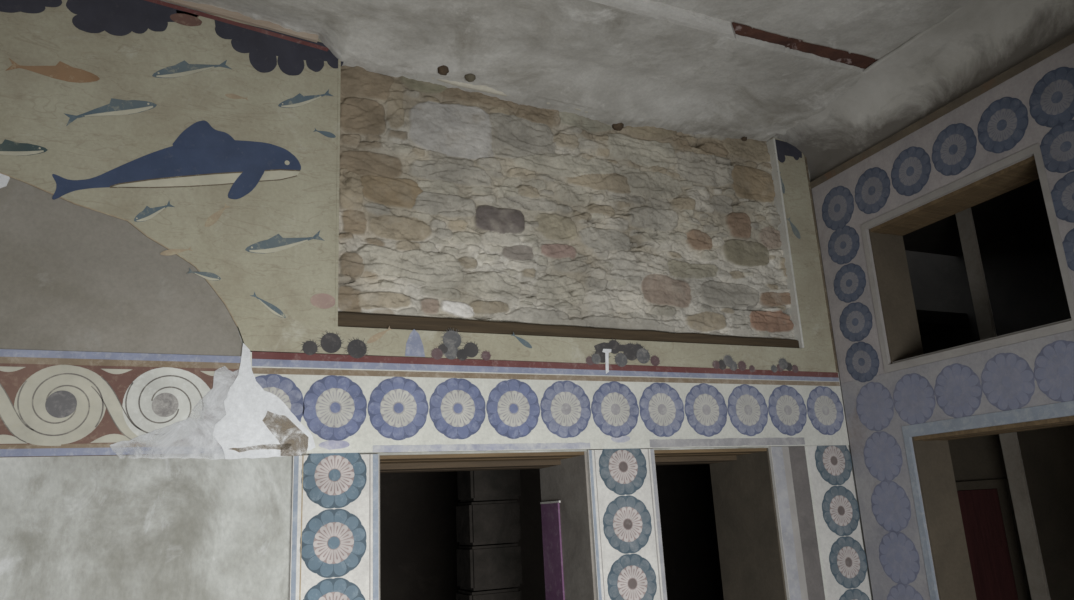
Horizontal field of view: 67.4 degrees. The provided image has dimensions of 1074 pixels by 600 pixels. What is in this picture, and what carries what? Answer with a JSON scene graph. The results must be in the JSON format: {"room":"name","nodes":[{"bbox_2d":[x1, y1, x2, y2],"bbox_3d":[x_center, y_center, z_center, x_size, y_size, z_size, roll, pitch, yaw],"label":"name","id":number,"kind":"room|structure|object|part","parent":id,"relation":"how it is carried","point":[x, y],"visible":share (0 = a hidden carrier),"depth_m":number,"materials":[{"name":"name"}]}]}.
{"room":"historic interior","nodes":[
{"label":"historic interior","id":0,"kind":"room"},
{"bbox_2d":[0,0,872,599],"bbox_3d":[-0.715,0.584,4.179,6.580,4.250,0.570,4,-16,-25],"label":"wall","id":1,"kind":"structure","parent":0,"point":[118,527],"depth_m":3.33,"materials":[{"name":"paint"}]},
{"bbox_2d":[0,349,240,456],"bbox_3d":[-2.410,0.390,3.079,2.465,0.428,0.034,4,-16,-25],"label":"frieze","id":2,"kind":"object","parent":1,"relation":"attached to","point":[53,403],"visible":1,"depth_m":3.33,"materials":[{"name":"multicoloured paint"}]},
{"bbox_2d":[110,343,315,458],"bbox_3d":[-1.389,0.439,3.532,0.831,0.514,0.010,4,-16,-25],"label":"damaged plaster patch","id":3,"kind":"object","parent":2,"relation":"attached to","point":[254,422],"visible":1,"depth_m":3.55,"materials":[{"name":"white paint"}]},
{"bbox_2d":[0,172,242,355],"bbox_3d":[-2.462,-0.429,3.295,2.450,1.265,0.028,4,-16,-25],"label":"plaster patch","id":4,"kind":"object","parent":1,"relation":"attached to","point":[74,277],"visible":1,"depth_m":3.45,"materials":[{"name":"beige paint"}]},
{"bbox_2d":[289,453,378,599],"bbox_3d":[-0.874,1.597,3.466,0.387,1.945,0.026,4,-16,-25],"label":"pillar","id":5,"kind":"structure","parent":1,"relation":"attached to","point":[334,539],"depth_m":3.61,"materials":[{"name":"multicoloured paint"}]},
{"bbox_2d":[0,0,838,372],"bbox_3d":[-0.874,-0.552,4.122,6.005,1.770,0.096,4,-16,-25],"label":"mural","id":6,"kind":"object","parent":1,"relation":"attached to","point":[217,138],"visible":1,"depth_m":3.81,"materials":[{"name":"beige paint"}]},
{"bbox_2d":[379,451,595,599],"bbox_3d":[-0.315,1.746,4.031,1.116,1.889,0.567,4,-16,-25],"label":"door frame","id":7,"kind":"structure","parent":1,"relation":"in","point":[563,475],"depth_m":4.31,"materials":[{"name":"grey paint"}]},
{"bbox_3d":[0.117,1.921,4.359,0.013,1.615,0.240,4,-16,-25],"label":"purple panel","id":8,"kind":"part","parent":7,"relation":"part of","materials":[{"name":"purple paint"}]},
{"bbox_2d":[432,77,587,112],"bbox_3d":[-0.055,-1.178,4.641,1.520,0.080,0.047,4,-16,-25],"label":"trim","id":9,"kind":"structure","parent":1,"relation":"attached to","point":[482,88],"depth_m":4.50,"materials":[{"name":"beige paint"}]},
{"bbox_2d":[250,349,848,453],"bbox_3d":[0.288,0.529,4.329,3.592,0.547,0.034,4,-16,-25],"label":"frieze","id":10,"kind":"object","parent":1,"relation":"attached to","point":[348,404],"visible":1,"depth_m":4.18,"materials":[{"name":"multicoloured paint"}]},
{"bbox_2d":[338,65,794,339],"bbox_3d":[0.286,-0.476,4.688,2.922,1.528,0.106,4,-16,-25],"label":"masonry","id":11,"kind":"object","parent":1,"relation":"attached to","point":[455,203],"visible":0.88,"depth_m":4.55,"materials":[{"name":"stone"}]},
{"bbox_2d":[338,312,798,347],"bbox_3d":[0.331,0.196,4.489,2.872,0.099,0.064,4,-16,-25],"label":"wooden beam","id":12,"kind":"structure","parent":1,"relation":"attached to","point":[345,319],"depth_m":4.30,"materials":[{"name":"brown wood"}]},
{"bbox_2d":[586,448,666,599],"bbox_3d":[0.499,1.690,4.096,0.408,1.945,0.026,4,-16,-25],"label":"pillar","id":13,"kind":"structure","parent":1,"relation":"attached to","point":[623,491],"depth_m":4.22,"materials":[{"name":"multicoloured paint"}]},
{"bbox_2d":[654,448,786,599],"bbox_3d":[0.930,1.830,4.602,0.813,1.889,0.567,4,-16,-25],"label":"door frame","id":14,"kind":"structure","parent":1,"relation":"in","point":[751,565],"depth_m":4.86,"materials":[{"name":"grey paint"}]},
{"bbox_2d":[768,445,870,599],"bbox_3d":[1.704,1.772,4.649,0.622,1.945,0.026,4,-16,-25],"label":"pillar","id":15,"kind":"structure","parent":1,"relation":"attached to","point":[824,556],"depth_m":4.75,"materials":[{"name":"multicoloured paint"}]},
{"bbox_2d":[380,464,723,599],"bbox_3d":[-0.629,1.534,7.479,9.600,4.100,0.200,4,-16,-25],"label":"wall","id":16,"kind":"structure","parent":0,"point":[419,544],"depth_m":7.31,"materials":[{"name":"black"}]},
{"bbox_2d":[162,0,970,140],"bbox_3d":[0.067,-1.997,2.217,6.650,0.457,5.040,4,-16,-25],"label":"ceiling","id":17,"kind":"structure","parent":0,"point":[615,65],"depth_m":4.28,"materials":[{"name":"grey paint"}]},
{"bbox_2d":[163,0,317,42],"bbox_3d":[-1.502,-1.426,4.015,0.808,0.137,0.022,4,-16,-25],"label":"batten","id":18,"kind":"object","parent":17,"relation":"attached to","point":[210,9],"visible":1,"depth_m":4.02,"materials":[{"name":"brown wood"}]},
{"bbox_2d":[437,65,448,74],"bbox_3d":[-0.503,-1.235,4.323,0.062,0.060,0.060,-3,-15,1],"label":"stone","id":19,"kind":"object","parent":17,"relation":"attached to","point":[442,70],"visible":1,"depth_m":4.30,"materials":[{"name":"brown stone"}]},
{"bbox_2d":[465,73,475,81],"bbox_3d":[-0.365,-1.218,4.406,0.065,0.048,0.056,4,-16,-25],"label":"stone","id":20,"kind":"object","parent":17,"relation":"attached to","point":[470,77],"visible":1,"depth_m":4.39,"materials":[{"name":"beige stone"}]},
{"bbox_2d":[612,123,623,130],"bbox_3d":[0.495,-1.065,4.923,0.076,0.057,0.068,4,-16,-25],"label":"stone","id":21,"kind":"object","parent":17,"relation":"attached to","point":[619,126],"visible":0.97,"depth_m":4.91,"materials":[{"name":"stone"}]},
{"bbox_2d":[588,0,735,39],"bbox_3d":[0.575,-1.450,3.973,1.107,0.066,0.104,4,-17,-26],"label":"trim","id":22,"kind":"structure","parent":17,"relation":"attached to","point":[657,10],"depth_m":4.01,"materials":[{"name":"paint"}]},
{"bbox_2d":[732,22,876,68],"bbox_3d":[1.584,-1.413,4.484,1.341,0.076,0.129,4,-16,-25],"label":"ceiling beam","id":23,"kind":"structure","parent":17,"relation":"attached to","point":[861,61],"depth_m":4.43,"materials":[{"name":"brown wood"}]},
{"bbox_2d":[868,155,1073,595],"bbox_3d":[2.915,0.429,3.073,0.265,3.600,4.400,3,-16,-22],"label":"wall","id":24,"kind":"structure","parent":0,"point":[1033,155],"depth_m":4.52,"materials":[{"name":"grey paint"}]},
{"bbox_2d":[772,0,1073,190],"bbox_3d":[2.656,-1.510,3.557,0.553,0.420,4.460,3,-16,-22],"label":"ceiling","id":25,"kind":"structure","parent":24,"relation":"on","point":[981,40],"depth_m":4.50,"materials":[{"name":"paint"}]},
{"bbox_2d":[810,33,1073,188],"bbox_3d":[2.695,-1.335,3.489,0.039,0.047,4.400,3,-16,-22],"label":"trim","id":26,"kind":"structure","parent":24,"relation":"attached to","point":[1065,42],"depth_m":4.41,"materials":[{"name":"brown paint"}]},
{"bbox_2d":[812,43,1073,382],"bbox_3d":[2.440,-0.470,3.972,0.022,1.349,2.896,3,-16,-22],"label":"surround","id":27,"kind":"object","parent":24,"relation":"attached to","point":[1030,113],"visible":1,"depth_m":4.46,"materials":[{"name":"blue paint"}]},
{"bbox_3d":[2.266,-0.169,4.356,0.021,0.930,1.185,3,-16,-22],"label":"border frame","id":28,"kind":"part","parent":27,"relation":"part of","materials":[{"name":"grey paint"}]},
{"bbox_2d":[841,330,1073,599],"bbox_3d":[2.535,1.254,3.514,0.019,2.274,2.896,3,-16,-22],"label":"surround","id":29,"kind":"object","parent":24,"relation":"attached to","point":[1030,380],"visible":1,"depth_m":4.51,"materials":[{"name":"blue paint"}]},
{"bbox_3d":[2.372,1.524,3.875,0.019,1.955,1.140,3,-16,-22],"label":"border frame","id":30,"kind":"part","parent":29,"relation":"part of","materials":[{"name":"blue paint"}]},
{"bbox_2d":[868,156,1071,363],"bbox_3d":[2.398,-0.163,4.410,0.262,0.847,1.115,3,-16,-22],"label":"window","id":31,"kind":"structure","parent":24,"relation":"in","point":[903,336],"depth_m":4.82,"materials":[{"name":"brown paint"}]},
{"bbox_3d":[2.420,0.239,4.304,0.262,0.015,1.091,3,-16,-22],"label":"sill","id":32,"kind":"part","parent":31,"relation":"part of","materials":[{"name":"grey paint"}]},
{"bbox_2d":[912,416,1073,599],"bbox_3d":[2.505,1.563,3.921,0.262,1.890,1.060,3,-16,-22],"label":"door frame","id":33,"kind":"structure","parent":24,"relation":"in","point":[950,556],"depth_m":4.48,"materials":[{"name":"brown paint"}]},
{"bbox_2d":[903,179,1049,336],"bbox_3d":[0.517,-0.730,3.873,8.400,0.700,8.200,4,-16,-25],"label":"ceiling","id":34,"kind":"structure","parent":0,"point":[1022,209],"depth_m":6.13,"materials":[{"name":"black"}]},
{"bbox_2d":[905,224,1070,353],"bbox_3d":[4.294,0.583,5.298,0.200,4.300,8.200,4,-16,-25],"label":"wall","id":35,"kind":"structure","parent":0,"point":[1024,281],"depth_m":6.43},
{"bbox_2d":[948,425,1073,599],"bbox_3d":[4.158,1.301,3.447,0.100,1.980,5.450,4,-16,-25],"label":"wall partition","id":36,"kind":"structure","parent":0,"point":[1047,454],"depth_m":5.21,"materials":[{"name":"brown paint"}]},
{"bbox_2d":[955,479,1031,599],"bbox_3d":[3.098,2.063,5.461,0.047,1.632,0.546,4,-16,-25],"label":"door","id":37,"kind":"structure","parent":36,"relation":"in","point":[998,570],"depth_m":5.48,"materials":[{"name":"paint"}]},
{"bbox_3d":[1.119,2.470,3.171,9.900,0.100,8.900,4,-16,-25],"label":"floor","id":38,"kind":"structure","parent":0,"visible":0},
{"bbox_2d":[456,469,521,599],"bbox_3d":[-0.313,1.912,5.342,0.398,2.232,0.300,4,-16,-25],"label":"stone pier","id":39,"kind":"object","parent":38,"relation":"on","point":[490,567],"visible":0.64,"depth_m":5.31,"materials":[{"name":"grey stone"}]},
{"bbox_2d":[955,207,1050,599],"bbox_3d":[3.028,1.019,5.121,0.030,3.500,0.110,4,-16,-25],"label":"post","id":40,"kind":"object","parent":38,"relation":"on","point":[1032,556],"visible":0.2,"depth_m":5.11,"materials":[{"name":"brown paint"}]}
]}

